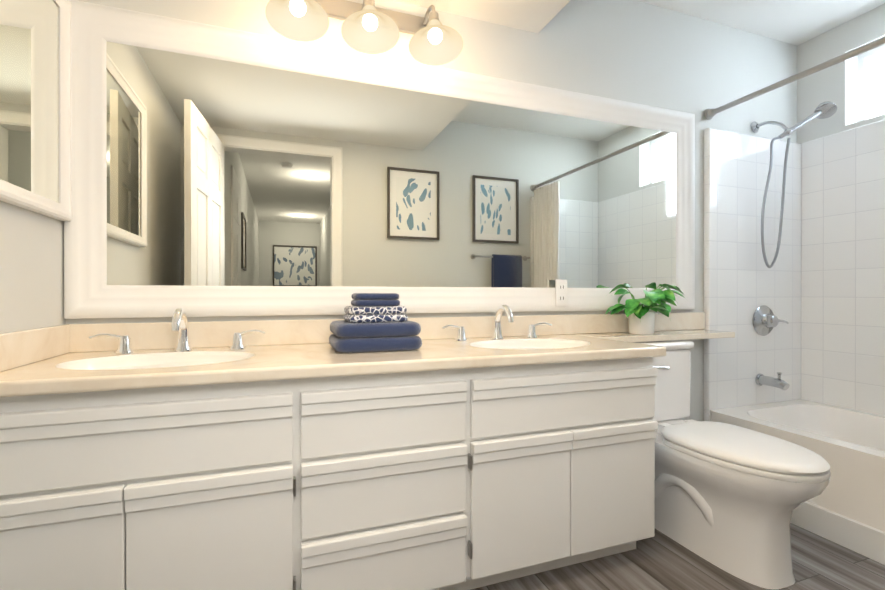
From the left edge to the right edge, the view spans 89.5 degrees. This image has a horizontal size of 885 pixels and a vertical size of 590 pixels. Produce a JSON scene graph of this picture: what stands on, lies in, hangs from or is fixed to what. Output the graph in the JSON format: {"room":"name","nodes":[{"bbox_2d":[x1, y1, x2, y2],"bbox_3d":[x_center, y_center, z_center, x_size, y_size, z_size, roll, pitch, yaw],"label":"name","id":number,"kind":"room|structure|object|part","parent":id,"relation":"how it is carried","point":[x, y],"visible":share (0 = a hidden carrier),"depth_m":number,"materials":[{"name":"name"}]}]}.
{"room":"bathroom","nodes":[
{"label":"bathroom","id":0,"kind":"room"},
{"bbox_2d":[0,0,884,420],"bbox_3d":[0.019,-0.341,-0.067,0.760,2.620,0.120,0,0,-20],"label":"wall","id":1,"kind":"structure","parent":0,"point":[638,52],"depth_m":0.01,"materials":[{"name":"white paint"}]},
{"bbox_2d":[0,0,71,220],"bbox_3d":[-1.056,-0.581,1.040,0.029,0.695,0.795,0,0,-20],"label":"medicine cabinet mirror","id":2,"kind":"object","parent":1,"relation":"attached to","point":[35,105],"visible":1,"depth_m":1.24,"materials":[{"name":"white mirror"}]},
{"bbox_2d":[265,0,462,65],"bbox_3d":[-0.270,-1.033,1.640,0.708,0.218,0.266,0,0,-20],"label":"sconce","id":3,"kind":"object","parent":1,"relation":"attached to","point":[368,27],"visible":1,"depth_m":1.66,"materials":[{"name":"white glass"}]},
{"bbox_2d":[64,0,694,318],"bbox_3d":[0.054,-0.436,1.884,2.684,1.020,0.031,0,0,-20],"label":"mirror glass","id":4,"kind":"object","parent":1,"relation":"attached to","point":[223,173],"depth_m":1.73,"materials":[{"name":"white"}]},
{"bbox_2d":[555,279,566,305],"bbox_3d":[0.545,-0.011,2.041,0.060,0.120,0.008,0,0,-20],"label":"outlet","id":5,"kind":"object","parent":4,"relation":"attached to","point":[560,292],"visible":1,"depth_m":2.04,"materials":[{"name":"white plastic"}]},
{"bbox_2d":[704,128,801,420],"bbox_3d":[1.753,0.038,2.501,0.750,1.850,0.035,0,0,-20],"label":"wall tile","id":6,"kind":"structure","parent":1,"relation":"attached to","point":[743,282],"depth_m":2.46,"materials":[{"name":"white tile"}]},
{"bbox_2d":[753,305,788,335],"bbox_3d":[1.815,0.143,2.465,0.192,0.170,0.074,0,0,-20],"label":"tub valve","id":7,"kind":"object","parent":6,"relation":"attached to","point":[766,320],"visible":1,"depth_m":2.46,"materials":[{"name":"silver metal"}]},
{"bbox_2d":[755,372,788,389],"bbox_3d":[1.794,0.460,2.418,0.068,0.093,0.149,0,0,-20],"label":"tub spout","id":8,"kind":"object","parent":6,"relation":"attached to","point":[762,379],"visible":1,"depth_m":2.40,"materials":[{"name":"silver metal"}]},
{"bbox_2d":[751,101,836,267],"bbox_3d":[1.883,-0.580,2.405,0.279,0.863,0.299,0,0,-20],"label":"shower head","id":9,"kind":"object","parent":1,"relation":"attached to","point":[826,109],"visible":1,"depth_m":2.40},
{"bbox_2d":[704,36,884,119],"bbox_3d":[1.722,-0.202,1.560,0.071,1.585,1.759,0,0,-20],"label":"rail","id":10,"kind":"object","parent":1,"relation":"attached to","point":[709,113],"visible":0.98,"depth_m":1.96,"materials":[{"name":"silver metal"}]},
{"bbox_2d":[801,119,884,415],"bbox_3d":[2.400,0.040,1.788,0.020,1.850,1.745,0,0,-20],"label":"wall tile","id":11,"kind":"structure","parent":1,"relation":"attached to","point":[843,279],"depth_m":2.40,"materials":[{"name":"white tile"}]},
{"bbox_2d":[858,45,884,121],"bbox_3d":[2.473,-1.116,1.985,0.037,0.400,1.010,0,0,-20],"label":"window","id":12,"kind":"structure","parent":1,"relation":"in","point":[871,83],"depth_m":2.42,"materials":[{"name":"white glass"}]},
{"bbox_2d":[394,0,884,44],"bbox_3d":[1.786,-1.418,-1.673,3.530,0.460,7.900,0,0,-20],"label":"ceiling","id":13,"kind":"structure","parent":0,"point":[795,22],"depth_m":2.28,"materials":[{"name":"white paint"}]},
{"bbox_2d":[471,523,884,589],"bbox_3d":[1.815,1.022,-1.658,3.830,0.100,8.140,0,0,-20],"label":"floor","id":14,"kind":"structure","parent":0,"point":[659,560],"depth_m":1.55,"materials":[{"name":"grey wood"}]},
{"bbox_2d":[0,357,657,589],"bbox_3d":[-0.218,0.593,1.522,1.932,0.745,0.530,0,0,-20],"label":"bathroom vanity","id":15,"kind":"object","parent":14,"relation":"on","point":[179,452],"depth_m":1.22,"materials":[{"name":"white paint"}]},
{"bbox_2d":[0,333,665,400],"bbox_3d":[-0.207,0.203,1.517,1.950,0.035,0.546,0,0,-20],"label":"countertop","id":16,"kind":"structure","parent":15,"relation":"on","point":[89,370],"depth_m":1.32,"materials":[{"name":"beige stone"}]},
{"bbox_2d":[0,312,734,371],"bbox_3d":[0.181,0.153,1.657,2.774,0.120,0.546,0,0,-20],"label":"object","id":17,"kind":"structure","parent":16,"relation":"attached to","point":[469,342],"depth_m":1.49,"materials":[{"name":"stone"}]},
{"bbox_2d":[329,293,421,352],"bbox_3d":[-0.238,0.089,1.553,0.290,0.190,0.250,0,0,-20],"label":"towel stack","id":18,"kind":"object","parent":16,"relation":"on","point":[375,322],"visible":1,"depth_m":1.46,"materials":[{"name":"blue fabric"}]},
{"bbox_2d":[606,282,687,333],"bbox_3d":[0.969,0.061,2.050,0.408,0.244,0.258,0,0,-20],"label":"plant","id":19,"kind":"object","parent":16,"relation":"on","point":[641,318],"visible":1,"depth_m":2.06,"materials":[{"name":"green plant"}]},
{"bbox_3d":[0.944,0.131,2.114,0.114,0.104,0.114,0,0,-20],"label":"pot","id":20,"kind":"part","parent":19,"relation":"part of","materials":[{"name":"white ceramic"}]},
{"bbox_2d":[634,340,830,589],"bbox_3d":[1.026,0.590,1.780,0.486,0.749,0.868,0,0,-20],"label":"toilet","id":21,"kind":"object","parent":14,"relation":"on","point":[729,498],"visible":0.6,"depth_m":1.56,"materials":[{"name":"white ceramic"}]},
{"bbox_3d":[0.942,0.319,1.975,0.127,0.032,0.040,0,0,-20],"label":"lever","id":22,"kind":"part","parent":21,"relation":"part of","materials":[{"name":"silver metal"}]},
{"bbox_3d":[0.914,0.395,2.088,0.486,0.360,0.212,0,0,-20],"label":"tank","id":23,"kind":"part","parent":21,"relation":"part of","materials":[{"name":"white ceramic"}]},
{"bbox_3d":[1.080,0.550,1.631,0.380,0.051,0.552,0,0,-20],"label":"seat lid","id":24,"kind":"part","parent":21,"relation":"part of","materials":[{"name":"white plastic"}]},
{"bbox_2d":[710,399,884,564],"bbox_3d":[1.995,0.787,1.662,0.825,0.355,1.706,0,0,-20],"label":"bathtub","id":25,"kind":"object","parent":14,"relation":"on","point":[846,508],"visible":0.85,"depth_m":1.82,"materials":[{"name":"white ceramic"}]},
{"bbox_3d":[1.625,0.914,1.528,0.040,0.103,1.686,0,0,-20],"label":"trim baseboard","id":26,"kind":"part","parent":25,"relation":"part of","materials":[{"name":"white ceramic"}]}
]}

